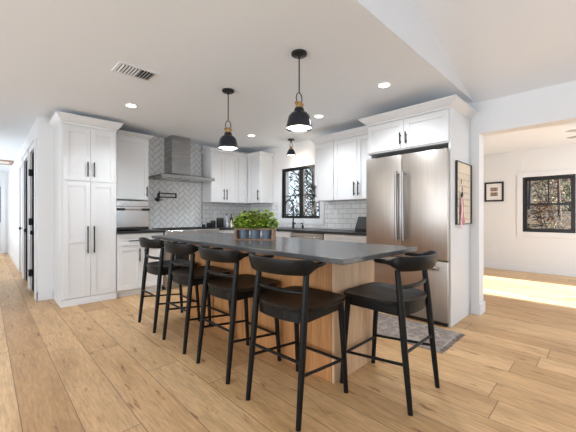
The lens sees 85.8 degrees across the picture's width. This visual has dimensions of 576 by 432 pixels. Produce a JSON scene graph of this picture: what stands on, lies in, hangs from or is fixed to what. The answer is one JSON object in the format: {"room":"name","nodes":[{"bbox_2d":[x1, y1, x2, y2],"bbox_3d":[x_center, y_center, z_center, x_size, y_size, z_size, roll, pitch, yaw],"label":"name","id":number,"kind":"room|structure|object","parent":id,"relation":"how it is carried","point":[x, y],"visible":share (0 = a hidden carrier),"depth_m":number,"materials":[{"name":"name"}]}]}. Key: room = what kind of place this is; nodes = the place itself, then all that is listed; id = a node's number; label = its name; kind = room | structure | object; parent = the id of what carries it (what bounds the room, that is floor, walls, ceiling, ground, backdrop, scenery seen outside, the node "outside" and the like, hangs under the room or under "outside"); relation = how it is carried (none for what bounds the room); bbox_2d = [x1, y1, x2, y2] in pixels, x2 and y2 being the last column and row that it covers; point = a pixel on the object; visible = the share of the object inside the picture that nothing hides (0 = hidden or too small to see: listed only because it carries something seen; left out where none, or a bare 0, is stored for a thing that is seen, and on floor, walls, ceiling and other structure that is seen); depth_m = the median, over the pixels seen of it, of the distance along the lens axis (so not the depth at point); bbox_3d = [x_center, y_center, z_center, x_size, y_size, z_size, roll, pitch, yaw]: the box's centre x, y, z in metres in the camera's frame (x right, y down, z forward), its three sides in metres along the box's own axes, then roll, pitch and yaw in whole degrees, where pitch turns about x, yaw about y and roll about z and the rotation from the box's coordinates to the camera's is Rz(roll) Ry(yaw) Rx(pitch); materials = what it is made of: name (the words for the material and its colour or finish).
{"room":"kitchen","nodes":[
{"label":"kitchen","id":0,"kind":"room"},
{"bbox_2d":[0,171,7,252],"bbox_3d":[-8.228,-0.080,9.227,2.870,2.400,0.100,0,0,-44],"label":"wall","id":1,"kind":"structure","parent":0,"point":[3,174],"depth_m":9.11,"materials":[{"name":"white paint"}]},
{"bbox_2d":[0,180,5,252],"bbox_3d":[-8.660,0.050,8.718,1.060,2.139,0.019,0,0,-44],"label":"door","id":2,"kind":"structure","parent":1,"relation":"in","point":[3,182],"depth_m":9.05,"materials":[{"name":"white paint"}]},
{"bbox_2d":[8,119,36,289],"bbox_3d":[-5.751,-0.080,6.664,0.110,2.400,7.030,0,0,-44],"label":"wall","id":3,"kind":"structure","parent":0,"point":[13,173],"depth_m":6.54,"materials":[{"name":"white paint"}]},
{"bbox_2d":[18,157,22,277],"bbox_3d":[-4.999,0.047,5.811,0.110,2.144,0.840,0,0,-44],"label":"door","id":4,"kind":"structure","parent":3,"relation":"in","point":[20,162],"depth_m":5.94,"materials":[{"name":"white paint"}]},
{"bbox_2d":[8,249,37,300],"bbox_3d":[-5.748,1.057,6.572,0.014,0.124,7.164,0,0,-44],"label":"baseboard","id":5,"kind":"structure","parent":3,"relation":"attached to","point":[15,262],"depth_m":6.63,"materials":[{"name":"white paint"}]},
{"bbox_2d":[22,148,28,281],"bbox_3d":[-4.293,0.047,5.089,0.110,2.144,0.860,0,0,-44],"label":"door","id":6,"kind":"structure","parent":3,"relation":"in","point":[25,156],"depth_m":5.22,"materials":[{"name":"white paint"}]},
{"bbox_2d":[28,138,35,297],"bbox_3d":[-3.636,0.047,4.417,0.110,2.144,0.780,0,0,-44],"label":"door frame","id":7,"kind":"structure","parent":3,"relation":"in","point":[32,146],"depth_m":4.51,"materials":[{"name":"white paint"}]},
{"bbox_2d":[37,117,248,292],"bbox_3d":[-1.990,-0.080,5.341,3.640,2.400,0.120,0,0,-44],"label":"wall","id":8,"kind":"structure","parent":0,"point":[45,133],"depth_m":4.08,"materials":[{"name":"white paint"}]},
{"bbox_2d":[36,290,52,300],"bbox_3d":[-3.193,1.057,4.071,0.172,0.124,0.014,0,0,-44],"label":"baseboard","id":9,"kind":"structure","parent":8,"relation":"attached to","point":[48,294],"depth_m":4.06,"materials":[{"name":"white paint"}]},
{"bbox_2d":[116,130,154,200],"bbox_3d":[-2.349,-0.708,4.622,0.569,0.965,0.384,0,0,-44],"label":"upper cabinet","id":10,"kind":"object","parent":8,"relation":"attached to","point":[131,147],"visible":0.88,"depth_m":4.52,"materials":[{"name":"white paint"}]},
{"bbox_2d":[129,137,201,228],"bbox_3d":[-2.012,-0.529,5.229,1.232,1.498,0.008,0,0,-44],"label":"backsplash","id":11,"kind":"structure","parent":8,"relation":"attached to","point":[185,210],"depth_m":5.27,"materials":[{"name":"white tile"}]},
{"bbox_2d":[155,191,176,201],"bbox_3d":[-2.015,-0.300,5.139,0.335,0.170,0.114,0,0,-44],"label":"pot filler","id":12,"kind":"object","parent":8,"relation":"attached to","point":[159,193],"visible":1,"depth_m":5.07,"materials":[{"name":"black metal"}]},
{"bbox_2d":[148,135,214,182],"bbox_3d":[-1.744,-0.920,5.125,0.910,0.714,0.508,0,0,-44],"label":"range hood","id":13,"kind":"object","parent":8,"relation":"attached to","point":[177,149],"visible":1,"depth_m":5.04,"materials":[{"name":"metal"}]},
{"bbox_2d":[200,148,239,202],"bbox_3d":[-1.253,-0.694,5.701,0.623,0.937,0.375,0,0,-44],"label":"upper cabinet","id":14,"kind":"object","parent":8,"relation":"attached to","point":[221,165],"visible":0.99,"depth_m":5.59,"materials":[{"name":"white paint"}]},
{"bbox_2d":[202,203,250,226],"bbox_3d":[-1.171,-0.010,6.051,1.115,0.460,0.008,0,0,-44],"label":"backsplash","id":15,"kind":"structure","parent":8,"relation":"attached to","point":[222,209],"depth_m":5.94,"materials":[{"name":"tile"}]},
{"bbox_2d":[0,253,575,431],"bbox_3d":[-1.894,1.180,4.441,12.100,0.120,15.800,0,0,-44],"label":"floor","id":16,"kind":"structure","parent":0,"point":[89,367],"depth_m":2.19,"materials":[{"name":"brown wood"}]},
{"bbox_2d":[48,111,123,307],"bbox_3d":[-2.687,-0.052,4.124,0.735,2.345,0.641,0,0,-44],"label":"pantry cabinet","id":17,"kind":"object","parent":16,"relation":"on","point":[84,146],"visible":1,"depth_m":3.91,"materials":[{"name":"white paint"}]},
{"bbox_2d":[116,232,162,297],"bbox_3d":[-2.250,0.688,4.555,0.617,0.865,0.636,0,0,-44],"label":"base cabinet","id":18,"kind":"object","parent":16,"relation":"on","point":[130,255],"visible":0.59,"depth_m":4.28,"materials":[{"name":"white paint"}]},
{"bbox_2d":[116,229,163,233],"bbox_3d":[-2.249,0.238,4.554,0.618,0.030,0.618,0,0,-44],"label":"countertop","id":19,"kind":"structure","parent":18,"relation":"on","point":[137,230],"depth_m":4.40,"materials":[{"name":"black stone"}]},
{"bbox_2d":[116,200,149,230],"bbox_3d":[-2.333,0.009,4.532,0.455,0.425,0.456,0,0,-44],"label":"countertop oven","id":20,"kind":"object","parent":19,"relation":"on","point":[130,215],"visible":0.76,"depth_m":4.40,"materials":[{"name":"metal"}]},
{"bbox_2d":[138,237,199,332],"bbox_3d":[-1.259,0.679,3.244,0.534,0.886,0.490,0,0,-44],"label":"counter stool","id":21,"kind":"object","parent":16,"relation":"on","point":[160,268],"visible":0.8,"depth_m":3.12,"materials":[{"name":"black wood"}]},
{"bbox_2d":[152,227,218,289],"bbox_3d":[-1.673,0.665,5.061,0.905,0.910,0.694,0,0,-44],"label":"range","id":22,"kind":"object","parent":16,"relation":"on","point":[177,230],"visible":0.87,"depth_m":4.72,"materials":[{"name":"metal"}]},
{"bbox_2d":[162,241,234,353],"bbox_3d":[-0.823,0.679,2.796,0.534,0.886,0.490,0,0,-44],"label":"counter stool","id":23,"kind":"object","parent":16,"relation":"on","point":[192,276],"visible":0.74,"depth_m":2.65,"materials":[{"name":"black wood"}]},
{"bbox_2d":[219,230,233,232],"bbox_3d":[-1.188,0.688,5.592,0.523,0.865,0.636,0,0,-44],"label":"base cabinet","id":24,"kind":"object","parent":16,"relation":"on","point":[220,231],"visible":0.05,"depth_m":5.33,"materials":[{"name":"white paint"}]},
{"bbox_2d":[196,246,280,384],"bbox_3d":[-0.387,0.679,2.352,0.534,0.886,0.490,0,0,-44],"label":"counter stool","id":25,"kind":"object","parent":16,"relation":"on","point":[235,287],"visible":0.88,"depth_m":2.23,"materials":[{"name":"black wood"}]},
{"bbox_2d":[249,230,290,237],"bbox_3d":[-0.161,0.688,5.343,0.656,0.865,1.183,0,0,-44],"label":"base cabinet","id":26,"kind":"object","parent":16,"relation":"on","point":[278,233],"visible":0.09,"depth_m":4.87,"materials":[{"name":"white paint"}]},
{"bbox_2d":[212,226,365,235],"bbox_3d":[-0.092,0.238,4.911,1.142,0.030,3.123,0,0,-44],"label":"countertop","id":27,"kind":"structure","parent":26,"relation":"on","point":[306,230],"depth_m":4.46,"materials":[{"name":"black stone"}]},
{"bbox_2d":[211,220,215,226],"bbox_3d":[-1.357,0.160,5.616,0.090,0.125,0.090,0,0,-44],"label":"canister","id":28,"kind":"object","parent":27,"relation":"on","point":[213,223],"visible":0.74,"depth_m":5.58,"materials":[{"name":"black ceramic"}]},
{"bbox_2d":[216,218,223,226],"bbox_3d":[-1.243,0.135,5.678,0.135,0.175,0.135,0,0,-44],"label":"canister","id":29,"kind":"object","parent":27,"relation":"on","point":[219,221],"visible":0.86,"depth_m":5.62,"materials":[{"name":"black ceramic"}]},
{"bbox_2d":[225,214,228,226],"bbox_3d":[-1.143,0.102,5.776,0.068,0.240,0.068,0,0,-44],"label":"bottle","id":30,"kind":"object","parent":27,"relation":"on","point":[226,217],"visible":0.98,"depth_m":5.75,"materials":[{"name":"grey"}]},
{"bbox_2d":[284,199,295,227],"bbox_3d":[0.042,-0.021,5.221,0.238,0.488,0.108,0,0,-44],"label":"kitchen faucet","id":31,"kind":"object","parent":27,"relation":"on","point":[285,214],"visible":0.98,"depth_m":5.28,"materials":[{"name":"black metal"}]},
{"bbox_2d":[355,217,365,231],"bbox_3d":[1.028,0.122,4.138,0.160,0.200,0.240,0,0,-39],"label":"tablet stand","id":32,"kind":"object","parent":27,"relation":"on","point":[360,226],"visible":0.54,"depth_m":4.14,"materials":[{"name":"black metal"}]},
{"bbox_2d":[151,232,416,383],"bbox_3d":[-0.290,0.672,2.782,0.881,0.895,2.535,0,0,-44],"label":"kitchen island","id":33,"kind":"object","parent":16,"relation":"on","point":[348,265],"visible":0.66,"depth_m":2.25,"materials":[{"name":"brown wood"}]},
{"bbox_2d":[234,228,275,240],"bbox_3d":[-0.294,0.171,2.797,0.361,0.108,0.112,0,0,8],"label":"crate","id":34,"kind":"object","parent":33,"relation":"on","point":[236,231],"visible":0.81,"depth_m":2.75,"materials":[{"name":"brown wood"}]},
{"bbox_2d":[231,208,254,238],"bbox_3d":[-0.396,0.076,2.814,0.254,0.274,0.241,0,0,9],"label":"potted herb","id":35,"kind":"object","parent":34,"relation":"in","point":[243,234],"visible":0.75,"depth_m":2.77,"materials":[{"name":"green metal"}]},
{"bbox_2d":[239,230,248,238],"bbox_3d":[-0.397,0.170,2.812,0.102,0.086,0.102,0,0,9],"label":"pot","id":36,"kind":"object","parent":35,"relation":"on","point":[243,234],"depth_m":2.78,"materials":[{"name":"grey metal"}]},
{"bbox_2d":[243,208,266,238],"bbox_3d":[-0.297,0.075,2.793,0.247,0.275,0.237,0,0,9],"label":"potted herb","id":37,"kind":"object","parent":34,"relation":"in","point":[255,234],"visible":0.7,"depth_m":2.76,"materials":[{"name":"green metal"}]},
{"bbox_2d":[250,230,260,238],"bbox_3d":[-0.293,0.170,2.797,0.102,0.086,0.102,0,0,9],"label":"pot","id":38,"kind":"object","parent":37,"relation":"on","point":[255,234],"depth_m":2.76,"materials":[{"name":"grey metal"}]},
{"bbox_2d":[254,209,279,238],"bbox_3d":[-0.191,0.077,2.781,0.255,0.270,0.248,0,0,9],"label":"potted herb","id":39,"kind":"object","parent":34,"relation":"in","point":[266,234],"visible":0.91,"depth_m":2.74,"materials":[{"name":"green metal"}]},
{"bbox_2d":[262,230,271,238],"bbox_3d":[-0.189,0.170,2.781,0.102,0.086,0.102,0,0,9],"label":"pot","id":40,"kind":"object","parent":39,"relation":"on","point":[266,234],"depth_m":2.74,"materials":[{"name":"grey metal"}]},
{"bbox_2d":[246,253,347,431],"bbox_3d":[0.049,0.679,1.906,0.490,0.886,0.534,0,0,42],"label":"counter stool","id":41,"kind":"object","parent":16,"relation":"on","point":[303,304],"visible":1,"depth_m":1.80,"materials":[{"name":"black wood"}]},
{"bbox_2d":[290,232,323,239],"bbox_3d":[0.466,0.686,4.686,0.679,0.857,0.618,0,0,-44],"label":"dishwasher","id":42,"kind":"object","parent":16,"relation":"on","point":[318,236],"visible":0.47,"depth_m":4.45,"materials":[{"name":"silver metal"}]},
{"bbox_2d":[324,234,365,242],"bbox_3d":[0.936,0.688,4.221,0.656,0.865,0.692,0,0,-44],"label":"base cabinet","id":43,"kind":"object","parent":16,"relation":"on","point":[332,237],"visible":0.07,"depth_m":4.01,"materials":[{"name":"white paint"}]},
{"bbox_2d":[340,250,439,415],"bbox_3d":[0.680,0.679,2.031,0.490,0.886,0.534,0,0,-44],"label":"counter stool","id":44,"kind":"object","parent":16,"relation":"on","point":[399,300],"visible":0.96,"depth_m":1.94,"materials":[{"name":"black wood"}]},
{"bbox_2d":[366,148,448,326],"bbox_3d":[1.455,0.228,3.579,0.716,1.785,0.914,0,0,-44],"label":"refrigerator","id":45,"kind":"object","parent":16,"relation":"on","point":[407,195],"visible":0.7,"depth_m":3.29,"materials":[{"name":"silver metal"}]},
{"bbox_2d":[358,94,477,326],"bbox_3d":[1.486,-0.018,3.610,0.723,2.275,1.088,0,0,-44],"label":"refrigerator surround","id":46,"kind":"object","parent":16,"relation":"on","point":[444,122],"visible":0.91,"depth_m":3.29,"materials":[{"name":"white paint"}]},
{"bbox_2d":[455,160,471,224],"bbox_3d":[1.895,-0.230,3.337,0.485,0.660,0.021,0,0,-44],"label":"framed picture","id":47,"kind":"object","parent":46,"relation":"attached to","point":[463,171],"visible":0.88,"depth_m":3.33,"materials":[{"name":"beige paper"}]},
{"bbox_2d":[460,192,464,228],"bbox_3d":[1.832,-0.048,3.254,0.140,0.387,0.021,0,0,-44],"label":"lanyard","id":48,"kind":"object","parent":47,"relation":"hanging from","point":[462,221],"visible":1,"depth_m":3.24,"materials":[{"name":"pink fabric"}]},
{"bbox_2d":[377,312,464,353],"bbox_3d":[0.635,1.115,3.528,0.580,0.008,2.341,0,0,-44],"label":"runner rug","id":49,"kind":"object","parent":16,"relation":"on","point":[388,325],"visible":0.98,"depth_m":2.93,"materials":[{"name":"grey fabric"}]},
{"bbox_2d":[0,0,575,171],"bbox_3d":[-2.397,-1.340,4.928,12.060,0.120,14.400,0,0,-44],"label":"ceiling","id":50,"kind":"structure","parent":0,"point":[56,55],"depth_m":2.75,"materials":[{"name":"white paint"}]},
{"bbox_2d":[0,160,12,164],"bbox_3d":[-7.095,-1.264,7.188,1.060,0.029,0.700,0,0,-44],"label":"attic hatch","id":51,"kind":"object","parent":50,"relation":"attached to","point":[2,162],"visible":1,"depth_m":7.47,"materials":[{"name":"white wood"}]},
{"bbox_2d":[124,103,137,107],"bbox_3d":[-1.833,-1.276,3.620,0.148,0.005,0.148,0,0,-44],"label":"recessed light","id":52,"kind":"object","parent":50,"relation":"in","point":[130,105],"visible":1,"depth_m":3.61,"materials":[{"name":"white paint"}]},
{"bbox_2d":[111,61,159,81],"bbox_3d":[-1.359,-1.271,2.768,0.330,0.016,0.240,0,0,-44],"label":"ceiling vent","id":53,"kind":"object","parent":50,"relation":"in","point":[124,68],"visible":1,"depth_m":2.75,"materials":[{"name":"white metal"}]},
{"bbox_2d":[218,88,238,150],"bbox_3d":[-0.614,-0.980,3.182,0.214,0.599,0.214,0,0,-44],"label":"pendant light","id":54,"kind":"object","parent":50,"relation":"hanging from","point":[227,142],"visible":1,"depth_m":3.14,"materials":[{"name":"black metal"}]},
{"bbox_2d":[219,147,236,148],"bbox_3d":[-0.614,-0.694,3.182,0.200,0.001,0.200,0,0,-44],"label":"diffuser","id":55,"kind":"object","parent":54,"relation":"attached to","point":[219,147],"depth_m":3.19,"materials":[{"name":"white glass"}]},
{"bbox_2d":[286,138,295,155],"bbox_3d":[0.053,-1.141,5.239,0.160,0.275,0.160,0,0,-44],"label":"ceiling light","id":56,"kind":"object","parent":50,"relation":"attached to","point":[290,152],"visible":1,"depth_m":5.20,"materials":[{"name":"black metal"}]},
{"bbox_2d":[286,49,312,132],"bbox_3d":[0.088,-0.980,2.449,0.214,0.599,0.214,0,0,-44],"label":"pendant light","id":57,"kind":"object","parent":50,"relation":"hanging from","point":[298,121],"visible":1,"depth_m":2.41,"materials":[{"name":"black metal"}]},
{"bbox_2d":[287,125,311,130],"bbox_3d":[0.088,-0.694,2.449,0.200,0.001,0.200,0,0,-44],"label":"diffuser","id":58,"kind":"object","parent":57,"relation":"attached to","point":[296,127],"depth_m":2.46,"materials":[{"name":"white glass"}]},
{"bbox_2d":[313,114,323,117],"bbox_3d":[0.400,-1.276,4.012,0.148,0.005,0.148,0,0,-44],"label":"recessed light","id":59,"kind":"object","parent":50,"relation":"in","point":[317,115],"visible":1,"depth_m":4.02,"materials":[{"name":"white paint"}]},
{"bbox_2d":[377,82,391,87],"bbox_3d":[0.947,-1.276,3.051,0.148,0.005,0.148,0,0,-44],"label":"recessed light","id":60,"kind":"object","parent":50,"relation":"in","point":[383,84],"visible":1,"depth_m":3.04,"materials":[{"name":"white paint"}]},
{"bbox_2d":[566,129,575,138],"bbox_3d":[4.089,-1.155,3.933,0.885,0.249,0.852,0,0,-44],"label":"ceiling fan","id":61,"kind":"object","parent":50,"relation":"hanging from","point":[572,130],"visible":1,"depth_m":4.02,"materials":[{"name":"grey"}]},
{"bbox_2d":[356,0,471,99],"bbox_3d":[-0.852,-1.828,0.620,8.249,1.096,0.002,0,0,-44],"label":"wall","id":62,"kind":"structure","parent":0,"point":[405,19],"depth_m":2.41,"materials":[{"name":"white paint"}]},
{"bbox_2d":[262,80,575,312],"bbox_3d":[2.236,-0.080,3.493,0.180,2.400,8.670,0,0,-44],"label":"wall","id":63,"kind":"structure","parent":0,"point":[555,104],"depth_m":3.47,"materials":[{"name":"white paint"}]},
{"bbox_2d":[229,151,274,203],"bbox_3d":[-0.704,-0.694,5.971,0.535,0.937,0.755,0,0,-44],"label":"upper cabinet","id":64,"kind":"object","parent":63,"relation":"attached to","point":[255,169],"visible":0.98,"depth_m":5.85,"materials":[{"name":"white paint"}]},
{"bbox_2d":[278,159,324,223],"bbox_3d":[0.221,-0.393,5.446,0.081,1.085,1.100,0,0,-44],"label":"window","id":65,"kind":"structure","parent":63,"relation":"in","point":[301,165],"depth_m":5.47,"materials":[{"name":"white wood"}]},
{"bbox_2d":[251,200,365,229],"bbox_3d":[0.326,-0.010,5.311,0.008,0.460,3.141,0,0,-44],"label":"backsplash","id":66,"kind":"structure","parent":63,"relation":"attached to","point":[349,212],"depth_m":4.85,"materials":[{"name":"tile"}]},
{"bbox_2d":[310,134,338,201],"bbox_3d":[0.610,-0.693,4.745,0.375,0.955,0.415,0,0,-44],"label":"upper cabinet","id":67,"kind":"object","parent":63,"relation":"attached to","point":[324,145],"visible":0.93,"depth_m":4.64,"materials":[{"name":"white paint"}]},
{"bbox_2d":[331,125,369,200],"bbox_3d":[1.016,-0.693,4.329,0.375,0.955,0.742,0,0,-44],"label":"upper cabinet","id":68,"kind":"object","parent":63,"relation":"attached to","point":[351,155],"visible":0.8,"depth_m":4.29,"materials":[{"name":"white paint"}]},
{"bbox_2d":[471,301,484,315],"bbox_3d":[2.178,1.057,3.551,0.212,0.124,0.097,0,0,-44],"label":"baseboard opening","id":69,"kind":"structure","parent":63,"relation":"attached to","point":[477,309],"depth_m":3.48,"materials":[{"name":"white paint"}]},
{"bbox_2d":[415,0,575,102],"bbox_3d":[0.764,-1.819,-0.903,8.430,1.215,4.440,0,0,-44],"label":"ceiling","id":70,"kind":"structure","parent":0,"point":[496,48],"depth_m":2.63,"materials":[{"name":"white paint"}]},
{"bbox_2d":[484,144,575,269],"bbox_3d":[5.230,-0.080,5.636,0.160,2.400,4.750,0,0,-44],"label":"wall","id":71,"kind":"structure","parent":0,"point":[500,217],"depth_m":6.20,"materials":[{"name":"white paint"}]},
{"bbox_2d":[484,181,503,201],"bbox_3d":[4.293,-0.482,6.461,0.024,0.405,0.340,0,0,-44],"label":"framed picture","id":72,"kind":"object","parent":71,"relation":"attached to","point":[493,191],"visible":1,"depth_m":6.46,"materials":[{"name":"white paper"}]},
{"bbox_2d":[484,262,575,276],"bbox_3d":[5.168,1.057,5.575,0.014,0.124,4.450,0,0,-44],"label":"baseboard","id":73,"kind":"structure","parent":71,"relation":"attached to","point":[532,269],"depth_m":6.01,"materials":[{"name":"white paint"}]},
{"bbox_2d":[517,169,575,237],"bbox_3d":[4.940,-0.205,5.883,0.150,1.250,0.950,0,0,-44],"label":"window","id":74,"kind":"structure","parent":71,"relation":"in","point":[522,183],"depth_m":5.93,"materials":[{"name":"black metal"}]},
{"label":"outside","id":75,"kind":"structure","parent":0,"visible":0},
{"bbox_2d":[528,178,570,228],"bbox_3d":[5.447,-0.530,24.900,34.000,6.900,60.000,0,0,-44],"label":"ground","id":76,"kind":"structure","parent":75,"point":[565,220],"depth_m":12.28,"materials":[{"name":"brown soil"}]},
{"bbox_2d":[289,172,310,215],"bbox_3d":[0.962,-2.157,22.285,2.250,10.104,2.928,0,0,-45],"label":"tree","id":77,"kind":"object","parent":76,"relation":"on","point":[294,172],"visible":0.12,"depth_m":22.46,"materials":[{"name":"grey plant"}]},
{"bbox_2d":[289,168,313,215],"bbox_3d":[-0.213,-2.238,16.405,3.272,9.115,3.262,0,0,-43],"label":"tree","id":78,"kind":"object","parent":76,"relation":"on","point":[311,168],"visible":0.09,"depth_m":16.26,"materials":[{"name":"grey plant"}]},
{"bbox_2d":[289,170,313,215],"bbox_3d":[-0.205,-2.013,13.837,3.270,8.282,3.224,0,0,-7],"label":"tree","id":79,"kind":"object","parent":76,"relation":"on","point":[298,170],"visible":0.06,"depth_m":13.87,"materials":[{"name":"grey plant"}]},
{"bbox_2d":[289,168,318,215],"bbox_3d":[0.699,-1.744,14.178,3.272,8.006,3.499,0,0,-26],"label":"tree","id":80,"kind":"object","parent":76,"relation":"on","point":[304,170],"visible":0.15,"depth_m":14.25,"materials":[{"name":"grey plant"}]},
{"bbox_2d":[289,168,318,215],"bbox_3d":[1.562,-2.461,16.756,3.403,9.971,3.327,0,0,-1],"label":"tree","id":81,"kind":"object","parent":76,"relation":"on","point":[312,175],"visible":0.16,"depth_m":16.66,"materials":[{"name":"grey plant"}]},
{"bbox_2d":[289,175,318,215],"bbox_3d":[1.590,-1.888,18.706,3.329,9.105,3.356,0,0,10],"label":"tree","id":82,"kind":"object","parent":76,"relation":"on","point":[295,175],"visible":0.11,"depth_m":18.74,"materials":[{"name":"grey plant"}]},
{"bbox_2d":[528,180,544,209],"bbox_3d":[10.732,-3.757,13.257,3.183,7.211,2.872,0,0,-25],"label":"tree","id":83,"kind":"object","parent":76,"relation":"on","point":[530,182],"visible":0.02,"depth_m":13.45,"materials":[{"name":"grey plant"}]},
{"bbox_2d":[528,201,560,225],"bbox_3d":[9.251,-0.046,11.150,0.882,0.960,0.964,0,0,9],"label":"shrub","id":84,"kind":"object","parent":76,"relation":"on","point":[538,217],"visible":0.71,"depth_m":11.15,"materials":[{"name":"brown plant"}]},
{"bbox_2d":[532,180,556,190],"bbox_3d":[13.427,-2.101,16.373,1.792,1.805,1.913,0,0,-10],"label":"shrub","id":85,"kind":"object","parent":76,"relation":"on","point":[543,184],"visible":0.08,"depth_m":16.13,"materials":[{"name":"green plant"}]},
{"bbox_2d":[532,179,567,205],"bbox_3d":[11.364,-1.007,13.573,1.309,1.326,1.394,0,0,33],"label":"shrub","id":86,"kind":"object","parent":76,"relation":"on","point":[545,181],"visible":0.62,"depth_m":13.46,"materials":[{"name":"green plant"}]},
{"bbox_2d":[540,221,564,228],"bbox_3d":[8.218,0.569,9.623,0.671,0.796,0.768,0,0,3],"label":"shrub","id":87,"kind":"object","parent":76,"relation":"on","point":[547,223],"visible":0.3,"depth_m":9.60,"materials":[{"name":"brown plant"}]},
{"bbox_2d":[545,179,570,216],"bbox_3d":[10.413,-2.958,11.702,3.057,6.228,2.189,0,0,28],"label":"tree","id":88,"kind":"object","parent":76,"relation":"on","point":[558,180],"visible":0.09,"depth_m":11.67,"materials":[{"name":"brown plant"}]},
{"bbox_2d":[546,179,570,196],"bbox_3d":[13.165,-1.576,14.656,1.652,1.576,1.598,0,0,19],"label":"shrub","id":89,"kind":"object","parent":76,"relation":"on","point":[567,179],"visible":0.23,"depth_m":14.71,"materials":[{"name":"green plant"}]},
{"bbox_2d":[550,181,570,210],"bbox_3d":[11.117,-0.731,12.137,1.230,1.238,1.255,0,0,18],"label":"shrub","id":90,"kind":"object","parent":76,"relation":"on","point":[567,197],"visible":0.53,"depth_m":12.15,"materials":[{"name":"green plant"}]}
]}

